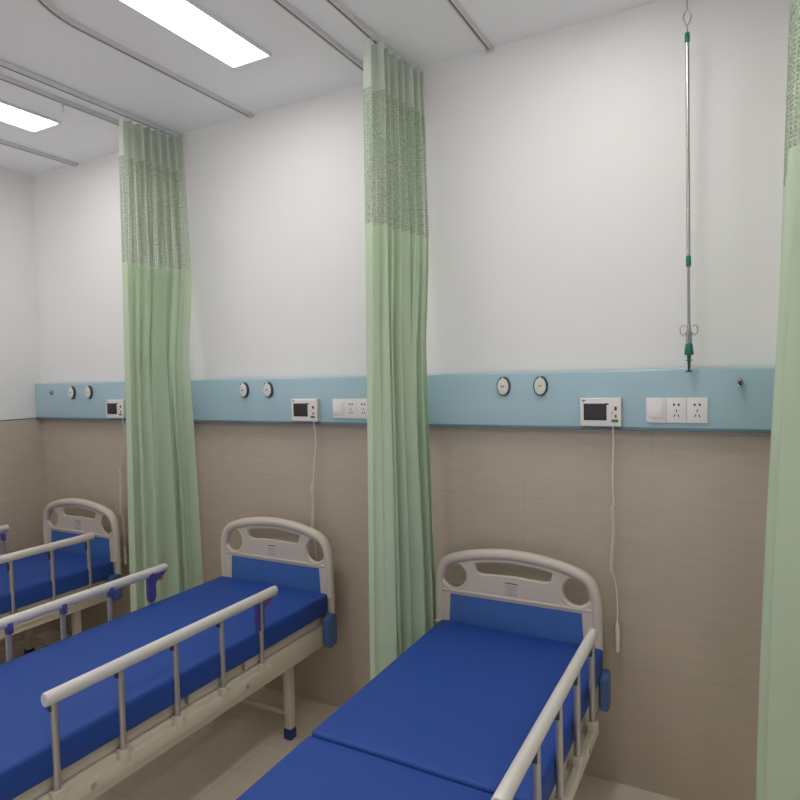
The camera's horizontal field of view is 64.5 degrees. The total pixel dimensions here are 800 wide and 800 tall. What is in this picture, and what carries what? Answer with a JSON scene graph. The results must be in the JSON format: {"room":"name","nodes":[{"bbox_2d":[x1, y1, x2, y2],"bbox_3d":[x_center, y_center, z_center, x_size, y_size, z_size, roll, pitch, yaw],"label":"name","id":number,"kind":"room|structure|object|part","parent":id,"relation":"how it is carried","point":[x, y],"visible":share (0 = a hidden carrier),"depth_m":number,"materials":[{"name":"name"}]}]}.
{"room":"hospital room","nodes":[
{"label":"hospital room","id":0,"kind":"room"},
{"bbox_2d":[0,167,41,419],"bbox_3d":[-3.405,0.140,1.780,0.096,2.800,4.904,0,2,28],"label":"wall","id":1,"kind":"structure","parent":0,"point":[20,350],"depth_m":3.78,"materials":[{"name":"paint"}]},
{"bbox_2d":[0,418,35,420],"bbox_3d":[-3.370,0.218,1.733,0.010,0.006,4.848,0,2,28],"label":"trim","id":2,"kind":"structure","parent":1,"relation":"attached to","point":[24,418],"depth_m":3.77,"materials":[{"name":"metal"}]},
{"bbox_2d":[0,419,51,648],"bbox_3d":[-3.344,0.879,1.780,0.008,1.320,4.896,0,2,28],"label":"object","id":3,"kind":"structure","parent":1,"relation":"attached to","point":[23,497],"depth_m":3.79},
{"bbox_2d":[0,0,659,174],"bbox_3d":[-0.578,-1.315,0.187,6.590,0.100,5.100,0,2,28],"label":"ceiling","id":4,"kind":"structure","parent":0,"point":[301,66],"depth_m":2.46,"materials":[{"name":"paint"}]},
{"bbox_2d":[0,99,60,132],"bbox_3d":[-1.951,-1.323,2.719,0.213,0.014,0.918,0,2,28],"label":"recessed light","id":5,"kind":"object","parent":4,"relation":"in","point":[11,114],"visible":1,"depth_m":3.02,"materials":[{"name":"white plastic"}]},
{"bbox_2d":[0,73,118,166],"bbox_3d":[-1.856,-1.329,2.934,0.736,0.020,1.262,0,2,28],"label":"track","id":6,"kind":"object","parent":4,"relation":"attached to","point":[3,77],"visible":0.67,"depth_m":2.93,"materials":[{"name":"grey metal"}]},
{"bbox_2d":[0,59,179,138],"bbox_3d":[-1.681,-1.306,2.255,0.026,0.024,2.296,0,2,28],"label":"track","id":7,"kind":"object","parent":4,"relation":"attached to","point":[3,63],"visible":0.89,"depth_m":2.78,"materials":[{"name":"grey metal"}]},
{"bbox_2d":[119,116,202,611],"bbox_3d":[-1.156,-0.061,3.099,0.168,2.559,0.382,0,3,34],"label":"privacy curtain","id":8,"kind":"object","parent":7,"relation":"hanging from","point":[164,517],"visible":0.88,"depth_m":3.10,"materials":[{"name":"green fabric"}]},
{"bbox_3d":[-1.197,-0.900,3.102,0.091,0.493,0.351,0,3,35],"label":"net panel","id":9,"kind":"part","parent":8,"relation":"part of","materials":[{"name":"green fabric"}]},
{"bbox_2d":[122,262,202,611],"bbox_3d":[-1.145,0.282,3.110,0.160,1.872,0.382,0,3,36],"label":"drape","id":10,"kind":"object","parent":8,"relation":"hanging from","point":[164,517],"depth_m":3.11,"materials":[{"name":"green fabric"}]},
{"bbox_2d":[117,0,271,68],"bbox_3d":[-0.804,-1.326,2.117,0.198,0.014,0.918,0,2,28],"label":"recessed light","id":11,"kind":"object","parent":4,"relation":"in","point":[188,20],"visible":1,"depth_m":2.28,"materials":[{"name":"white plastic"}]},
{"bbox_2d":[36,0,362,118],"bbox_3d":[-0.699,-1.332,2.314,0.734,0.020,1.261,0,2,28],"label":"track","id":12,"kind":"object","parent":4,"relation":"attached to","point":[45,4],"visible":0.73,"depth_m":2.38,"materials":[{"name":"grey metal"}]},
{"bbox_2d":[325,0,406,63],"bbox_3d":[-0.496,-1.309,1.619,0.026,0.024,2.296,0,2,28],"label":"track","id":13,"kind":"object","parent":4,"relation":"attached to","point":[337,5],"visible":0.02,"depth_m":2.25,"materials":[{"name":"grey metal"}]},
{"bbox_2d":[363,36,434,680],"bbox_3d":[0.013,-0.063,2.452,0.138,2.559,0.393,0,3,36],"label":"privacy curtain","id":14,"kind":"object","parent":13,"relation":"hanging from","point":[400,507],"visible":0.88,"depth_m":2.42,"materials":[{"name":"green fabric"}]},
{"bbox_3d":[-0.015,-0.902,2.453,0.079,0.493,0.353,0,3,35],"label":"net panel","id":15,"kind":"part","parent":14,"relation":"part of","materials":[{"name":"green fabric"}]},
{"bbox_2d":[365,222,434,680],"bbox_3d":[0.023,0.281,2.462,0.128,1.872,0.395,1,3,40],"label":"drape","id":16,"kind":"object","parent":14,"relation":"hanging from","point":[400,507],"depth_m":2.42,"materials":[{"name":"green fabric"}]},
{"bbox_2d":[446,0,492,52],"bbox_3d":[0.363,-1.335,1.745,0.731,0.020,1.260,0,2,28],"label":"track","id":17,"kind":"object","parent":4,"relation":"attached to","point":[455,5],"visible":1,"depth_m":2.28,"materials":[{"name":"grey metal"}]},
{"bbox_2d":[679,0,697,371],"bbox_3d":[0.945,-0.722,2.081,0.045,1.260,0.046,-2,2,-12],"label":"rod","id":18,"kind":"object","parent":4,"relation":"hanging from","point":[688,351],"visible":1,"depth_m":2.08,"materials":[{"name":"metal"}]},
{"bbox_3d":[0.959,-0.122,2.104,0.022,0.059,0.014,0,2,28],"label":"stem","id":19,"kind":"part","parent":18,"relation":"part of","materials":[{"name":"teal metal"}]},
{"bbox_3d":[0.711,-1.312,0.971,0.026,0.024,2.296,0,2,28],"label":"track","id":20,"kind":"object","parent":4,"relation":"attached to","visible":0},
{"bbox_2d":[756,0,799,799],"bbox_3d":[1.113,-0.033,1.811,0.187,2.619,0.470,0,2,28],"label":"privacy curtain","id":21,"kind":"object","parent":20,"relation":"hanging from","point":[778,732],"visible":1,"depth_m":1.65,"materials":[{"name":"green fabric"}]},
{"bbox_3d":[1.130,-0.902,1.770,0.100,0.493,0.445,0,2,28],"label":"net panel","id":22,"kind":"part","parent":21,"relation":"part of","materials":[{"name":"green fabric"}]},
{"bbox_2d":[0,629,678,799],"bbox_3d":[-0.512,1.582,0.297,6.590,0.100,5.100,0,2,28],"label":"floor","id":23,"kind":"structure","parent":0,"point":[222,759],"depth_m":2.56,"materials":[{"name":"tile"}]},
{"bbox_2d":[0,498,121,654],"bbox_3d":[-2.205,1.034,2.900,0.679,0.875,1.686,0,2,28],"label":"hospital bed","id":24,"kind":"object","parent":23,"relation":"on","point":[87,537],"visible":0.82,"depth_m":3.47,"materials":[{"name":"metal"}]},
{"bbox_3d":[-2.222,0.874,3.554,0.019,0.282,0.019,-2,2,-17],"label":"post","id":25,"kind":"part","parent":24,"relation":"part of","materials":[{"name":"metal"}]},
{"bbox_3d":[-2.421,0.739,3.183,0.032,0.038,0.890,0,2,28],"label":"rail","id":26,"kind":"part","parent":24,"relation":"part of","materials":[{"name":"white metal"}]},
{"bbox_3d":[-1.816,0.887,2.967,0.019,0.282,0.019,-2,2,-17],"label":"post","id":27,"kind":"part","parent":24,"relation":"part of","materials":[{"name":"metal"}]},
{"bbox_3d":[-2.090,1.247,3.563,0.035,0.334,0.036,0,2,28],"label":"leg","id":28,"kind":"part","parent":24,"relation":"part of","materials":[{"name":"beige metal"}]},
{"bbox_3d":[-1.826,0.735,2.948,0.032,0.038,0.890,0,2,28],"label":"rail","id":29,"kind":"part","parent":24,"relation":"part of","materials":[{"name":"silver metal"}]},
{"bbox_3d":[-1.823,1.050,2.974,0.040,0.040,0.910,0,2,28],"label":"rail","id":30,"kind":"part","parent":24,"relation":"part of","materials":[{"name":"silver metal"}]},
{"bbox_3d":[-1.721,0.878,3.143,0.019,0.282,0.019,-2,2,-17],"label":"post","id":31,"kind":"part","parent":24,"relation":"part of","materials":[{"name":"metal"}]},
{"bbox_3d":[-2.195,1.067,2.916,0.618,0.090,1.565,0,2,28],"label":"frame","id":32,"kind":"part","parent":24,"relation":"part of","materials":[{"name":"beige metal"}]},
{"bbox_2d":[0,551,112,613],"bbox_3d":[-2.192,0.950,2.910,0.622,0.092,1.548,0,2,28],"label":"mattress","id":33,"kind":"object","parent":24,"relation":"on","point":[32,580],"visible":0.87,"depth_m":3.25,"materials":[{"name":"blue fabric"}]},
{"bbox_3d":[-1.712,1.246,3.361,0.035,0.334,0.036,0,2,28],"label":"leg","id":34,"kind":"part","parent":24,"relation":"part of","materials":[{"name":"beige metal"}]},
{"bbox_3d":[-1.821,0.869,3.620,0.556,0.231,0.012,0,2,28],"label":"blue panel","id":35,"kind":"part","parent":24,"relation":"part of","materials":[{"name":"blue plastic"}]},
{"bbox_3d":[-1.822,0.796,3.617,0.657,0.473,0.041,0,2,28],"label":"headboard","id":36,"kind":"part","parent":24,"relation":"part of","materials":[{"name":"beige plastic"}]},
{"bbox_3d":[-1.627,0.869,3.319,0.019,0.282,0.019,-2,2,-17],"label":"post","id":37,"kind":"part","parent":24,"relation":"part of","materials":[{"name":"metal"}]},
{"bbox_2d":[0,517,336,799],"bbox_3d":[-0.965,1.024,2.234,0.680,0.888,1.686,0,2,28],"label":"hospital bed","id":38,"kind":"object","parent":23,"relation":"on","point":[274,562],"visible":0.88,"depth_m":2.28,"materials":[{"name":"metal"}]},
{"bbox_3d":[-1.353,0.910,2.197,0.019,0.260,0.019,-2,2,-17],"label":"post","id":39,"kind":"part","parent":38,"relation":"part of","materials":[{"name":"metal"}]},
{"bbox_3d":[-0.907,0.920,1.670,0.019,0.260,0.019,-2,2,-17],"label":"post","id":40,"kind":"part","parent":38,"relation":"part of","materials":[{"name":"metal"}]},
{"bbox_3d":[-1.258,0.901,2.373,0.019,0.260,0.019,-2,2,-17],"label":"post","id":41,"kind":"part","parent":38,"relation":"part of","materials":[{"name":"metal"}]},
{"bbox_3d":[-1.248,0.757,2.392,0.032,0.038,0.915,0,2,28],"label":"rail","id":42,"kind":"part","parent":38,"relation":"part of","materials":[{"name":"silver metal"}]},
{"bbox_3d":[-1.164,0.892,2.549,0.019,0.260,0.019,-2,2,-17],"label":"post","id":43,"kind":"part","parent":38,"relation":"part of","materials":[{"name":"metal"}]},
{"bbox_3d":[-0.811,0.911,1.849,0.019,0.260,0.019,-2,2,-17],"label":"post","id":44,"kind":"part","parent":38,"relation":"part of","materials":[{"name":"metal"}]},
{"bbox_3d":[-0.703,0.758,2.051,0.032,0.038,0.929,0,2,28],"label":"rail","id":45,"kind":"part","parent":38,"relation":"part of","materials":[{"name":"silver metal"}]},
{"bbox_2d":[0,576,327,799],"bbox_3d":[-0.952,0.923,2.243,0.622,0.092,1.548,0,2,28],"label":"mattress","id":46,"kind":"object","parent":38,"relation":"on","point":[88,718],"visible":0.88,"depth_m":2.11,"materials":[{"name":"blue plastic"}]},
{"bbox_3d":[-0.723,1.054,2.034,0.040,0.041,0.924,0,2,28],"label":"rail","id":47,"kind":"part","parent":38,"relation":"part of","materials":[{"name":"beige metal"}]},
{"bbox_3d":[-0.715,0.902,2.028,0.019,0.260,0.019,-2,2,-17],"label":"post","id":48,"kind":"part","parent":38,"relation":"part of","materials":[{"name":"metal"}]},
{"bbox_3d":[-0.954,1.058,2.249,0.618,0.092,1.565,0,2,28],"label":"frame","id":49,"kind":"part","parent":38,"relation":"part of","materials":[{"name":"beige metal"}]},
{"bbox_3d":[-0.619,0.893,2.207,0.019,0.260,0.019,-2,2,-17],"label":"post","id":50,"kind":"part","parent":38,"relation":"part of","materials":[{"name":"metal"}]},
{"bbox_3d":[-0.522,0.884,2.387,0.019,0.260,0.019,-2,2,-17],"label":"post","id":51,"kind":"part","parent":38,"relation":"part of","materials":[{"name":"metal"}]},
{"bbox_3d":[-0.581,0.858,2.954,0.556,0.235,0.012,0,2,28],"label":"blue panel","id":52,"kind":"part","parent":38,"relation":"part of","materials":[{"name":"blue plastic"}]},
{"bbox_3d":[-0.583,0.784,2.951,0.657,0.480,0.041,0,2,28],"label":"headboard","id":53,"kind":"part","parent":38,"relation":"part of","materials":[{"name":"beige plastic"}]},
{"bbox_3d":[-0.472,1.240,2.695,0.035,0.339,0.036,0,2,28],"label":"leg","id":54,"kind":"part","parent":38,"relation":"part of","materials":[{"name":"beige metal"}]},
{"bbox_2d":[434,549,610,799],"bbox_3d":[0.068,1.035,1.681,0.704,0.862,1.691,0,2,28],"label":"hospital bed","id":55,"kind":"object","parent":23,"relation":"on","point":[536,608],"visible":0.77,"depth_m":2.30,"materials":[{"name":"metal"}]},
{"bbox_2d":[236,619,602,799],"bbox_3d":[0.083,0.945,1.689,0.622,0.092,1.548,1,3,27],"label":"mattress","id":56,"kind":"object","parent":55,"relation":"on","point":[448,718],"visible":0.94,"depth_m":1.74,"materials":[{"name":"blue plastic"}]},
{"bbox_2d":[505,582,516,595],"bbox_3d":[0.420,0.714,2.397,0.048,0.044,0.001,0,2,28],"label":"print","id":57,"kind":"object","parent":55,"relation":"attached to","point":[510,587],"depth_m":2.40,"materials":[{"name":"blue"}]},
{"bbox_3d":[0.432,0.872,2.411,0.556,0.228,0.012,0,2,28],"label":"blue panel","id":58,"kind":"part","parent":55,"relation":"part of","materials":[{"name":"blue plastic"}]},
{"bbox_3d":[0.431,0.801,2.408,0.657,0.466,0.041,0,2,28],"label":"headboard","id":59,"kind":"part","parent":55,"relation":"part of","materials":[{"name":"beige plastic"}]},
{"bbox_3d":[0.311,0.907,1.435,0.019,0.273,0.019,-2,2,-17],"label":"post","id":60,"kind":"part","parent":55,"relation":"part of","materials":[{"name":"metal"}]},
{"bbox_3d":[0.395,0.750,1.592,0.032,0.037,0.890,0,2,28],"label":"rail","id":61,"kind":"part","parent":55,"relation":"part of","materials":[{"name":"beige metal"}]},
{"bbox_3d":[0.405,0.898,1.611,0.019,0.273,0.019,-2,2,-17],"label":"post","id":62,"kind":"part","parent":55,"relation":"part of","materials":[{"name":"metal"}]},
{"bbox_3d":[0.070,1.068,1.700,0.618,0.089,1.565,0,2,28],"label":"frame","id":63,"kind":"part","parent":55,"relation":"part of","materials":[{"name":"beige metal"}]},
{"bbox_3d":[0.398,1.057,1.617,0.040,0.040,0.910,0,2,28],"label":"rail","id":64,"kind":"part","parent":55,"relation":"part of","materials":[{"name":"beige metal"}]},
{"bbox_3d":[0.500,0.889,1.787,0.019,0.273,0.019,-2,2,-17],"label":"post","id":65,"kind":"part","parent":55,"relation":"part of","materials":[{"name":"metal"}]},
{"bbox_3d":[0.594,0.881,1.963,0.019,0.273,0.019,-2,2,-17],"label":"post","id":66,"kind":"part","parent":55,"relation":"part of","materials":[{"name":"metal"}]},
{"bbox_2d":[33,0,790,382],"bbox_3d":[0.637,0.023,2.445,6.590,2.800,0.096,0,2,28],"label":"wall","id":67,"kind":"structure","parent":0,"point":[556,167],"depth_m":2.45,"materials":[{"name":"paint"}]},
{"bbox_2d":[35,366,774,432],"bbox_3d":[0.109,0.002,2.618,5.285,0.215,0.078,0,2,28],"label":"panel","id":68,"kind":"object","parent":67,"relation":"attached to","point":[474,400],"depth_m":2.45,"materials":[{"name":"blue metal"}]},
{"bbox_2d":[68,386,75,398],"bbox_3d":[-1.906,-0.042,3.680,0.054,0.075,0.018,0,2,28],"label":"outlet","id":69,"kind":"object","parent":68,"relation":"attached to","point":[71,391],"visible":1,"depth_m":3.67,"materials":[{"name":"plastic"}]},
{"bbox_2d":[85,386,92,398],"bbox_3d":[-1.772,-0.044,3.608,0.054,0.075,0.018,0,2,28],"label":"outlet","id":70,"kind":"object","parent":68,"relation":"attached to","point":[88,391],"visible":1,"depth_m":3.60,"materials":[{"name":"plastic"}]},
{"bbox_2d":[106,399,126,564],"bbox_3d":[-1.549,0.459,3.518,0.143,0.926,0.052,0,2,28],"label":"station","id":71,"kind":"object","parent":68,"relation":"attached to","point":[115,408],"visible":0.98,"depth_m":3.50,"materials":[{"name":"white plastic"}]},
{"bbox_3d":[-1.538,0.459,3.527,0.081,0.727,0.023,1,3,41],"label":"cord","id":72,"kind":"part","parent":71,"relation":"part of","materials":[{"name":"white plastic"}]},
{"bbox_2d":[239,382,248,397],"bbox_3d":[-0.755,-0.048,3.062,0.054,0.075,0.018,0,2,28],"label":"outlet","id":73,"kind":"object","parent":68,"relation":"attached to","point":[244,388],"visible":1,"depth_m":3.05,"materials":[{"name":"plastic"}]},
{"bbox_2d":[263,382,272,397],"bbox_3d":[-0.624,-0.048,2.992,0.054,0.075,0.018,0,2,28],"label":"outlet","id":74,"kind":"object","parent":68,"relation":"attached to","point":[268,387],"visible":1,"depth_m":2.98,"materials":[{"name":"plastic"}]},
{"bbox_2d":[291,399,319,560],"bbox_3d":[-0.416,0.457,2.910,0.143,0.926,0.052,0,2,28],"label":"station","id":75,"kind":"object","parent":68,"relation":"attached to","point":[302,409],"visible":0.86,"depth_m":2.88,"materials":[{"name":"white plastic"}]},
{"bbox_3d":[-0.392,0.456,2.911,0.022,0.727,0.054,-3,3,-41],"label":"cord","id":76,"kind":"part","parent":75,"relation":"part of","materials":[{"name":"white plastic"}]},
{"bbox_2d":[332,399,344,417],"bbox_3d":[-0.271,0.038,2.809,0.064,0.086,0.014,0,2,28],"label":"light switch","id":77,"kind":"object","parent":68,"relation":"attached to","point":[338,404],"visible":1,"depth_m":2.80,"materials":[{"name":"plastic"}]},
{"bbox_2d":[345,399,356,417],"bbox_3d":[-0.214,0.038,2.781,0.064,0.086,0.010,0,2,28],"label":"wall socket","id":78,"kind":"object","parent":68,"relation":"attached to","point":[350,404],"visible":1,"depth_m":2.78,"materials":[{"name":"plastic"}]},
{"bbox_2d":[357,399,366,418],"bbox_3d":[-0.157,0.037,2.750,0.064,0.086,0.010,0,2,28],"label":"wall socket","id":79,"kind":"object","parent":68,"relation":"attached to","point":[361,403],"visible":0.8,"depth_m":2.75,"materials":[{"name":"plastic"}]},
{"bbox_2d":[497,377,510,395],"bbox_3d":[0.398,-0.052,2.443,0.054,0.075,0.018,0,2,28],"label":"outlet","id":80,"kind":"object","parent":68,"relation":"attached to","point":[503,383],"visible":1,"depth_m":2.44,"materials":[{"name":"plastic"}]},
{"bbox_2d":[533,376,547,395],"bbox_3d":[0.525,-0.053,2.374,0.054,0.075,0.018,0,2,28],"label":"outlet","id":81,"kind":"object","parent":68,"relation":"attached to","point":[540,385],"visible":1,"depth_m":2.37,"materials":[{"name":"plastic"}]},
{"bbox_2d":[580,398,621,652],"bbox_3d":[0.733,0.454,2.293,0.143,0.926,0.052,0,2,28],"label":"station","id":82,"kind":"object","parent":68,"relation":"attached to","point":[607,412],"visible":1,"depth_m":2.27,"materials":[{"name":"white plastic"}]},
{"bbox_3d":[0.769,0.453,2.288,0.026,0.727,0.032,-3,2,-29],"label":"cord","id":83,"kind":"part","parent":82,"relation":"part of","materials":[{"name":"white plastic"}]},
{"bbox_2d":[646,398,665,422],"bbox_3d":[0.884,0.035,2.189,0.064,0.086,0.014,0,2,28],"label":"light switch","id":84,"kind":"object","parent":68,"relation":"attached to","point":[655,407],"visible":1,"depth_m":2.19,"materials":[{"name":"plastic"}]},
{"bbox_2d":[666,398,686,422],"bbox_3d":[0.942,0.035,2.160,0.064,0.086,0.010,0,2,28],"label":"wall socket","id":85,"kind":"object","parent":68,"relation":"attached to","point":[676,408],"visible":1,"depth_m":2.16,"materials":[{"name":"plastic"}]},
{"bbox_2d":[687,397,707,422],"bbox_3d":[0.999,0.035,2.130,0.064,0.086,0.010,0,2,28],"label":"wall socket","id":86,"kind":"object","parent":68,"relation":"attached to","point":[697,408],"visible":1,"depth_m":2.13,"materials":[{"name":"plastic"}]},
{"bbox_3d":[1.103,-0.055,2.056,0.022,0.030,0.033,0,2,28],"label":"panel knob","id":87,"kind":"part","parent":68,"relation":"part of","materials":[{"name":"silver metal"}]},
{"bbox_2d":[43,419,770,799],"bbox_3d":[0.629,0.765,2.427,6.390,1.320,0.008,0,2,28],"label":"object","id":88,"kind":"structure","parent":67,"relation":"attached to","point":[680,722],"depth_m":2.37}
]}

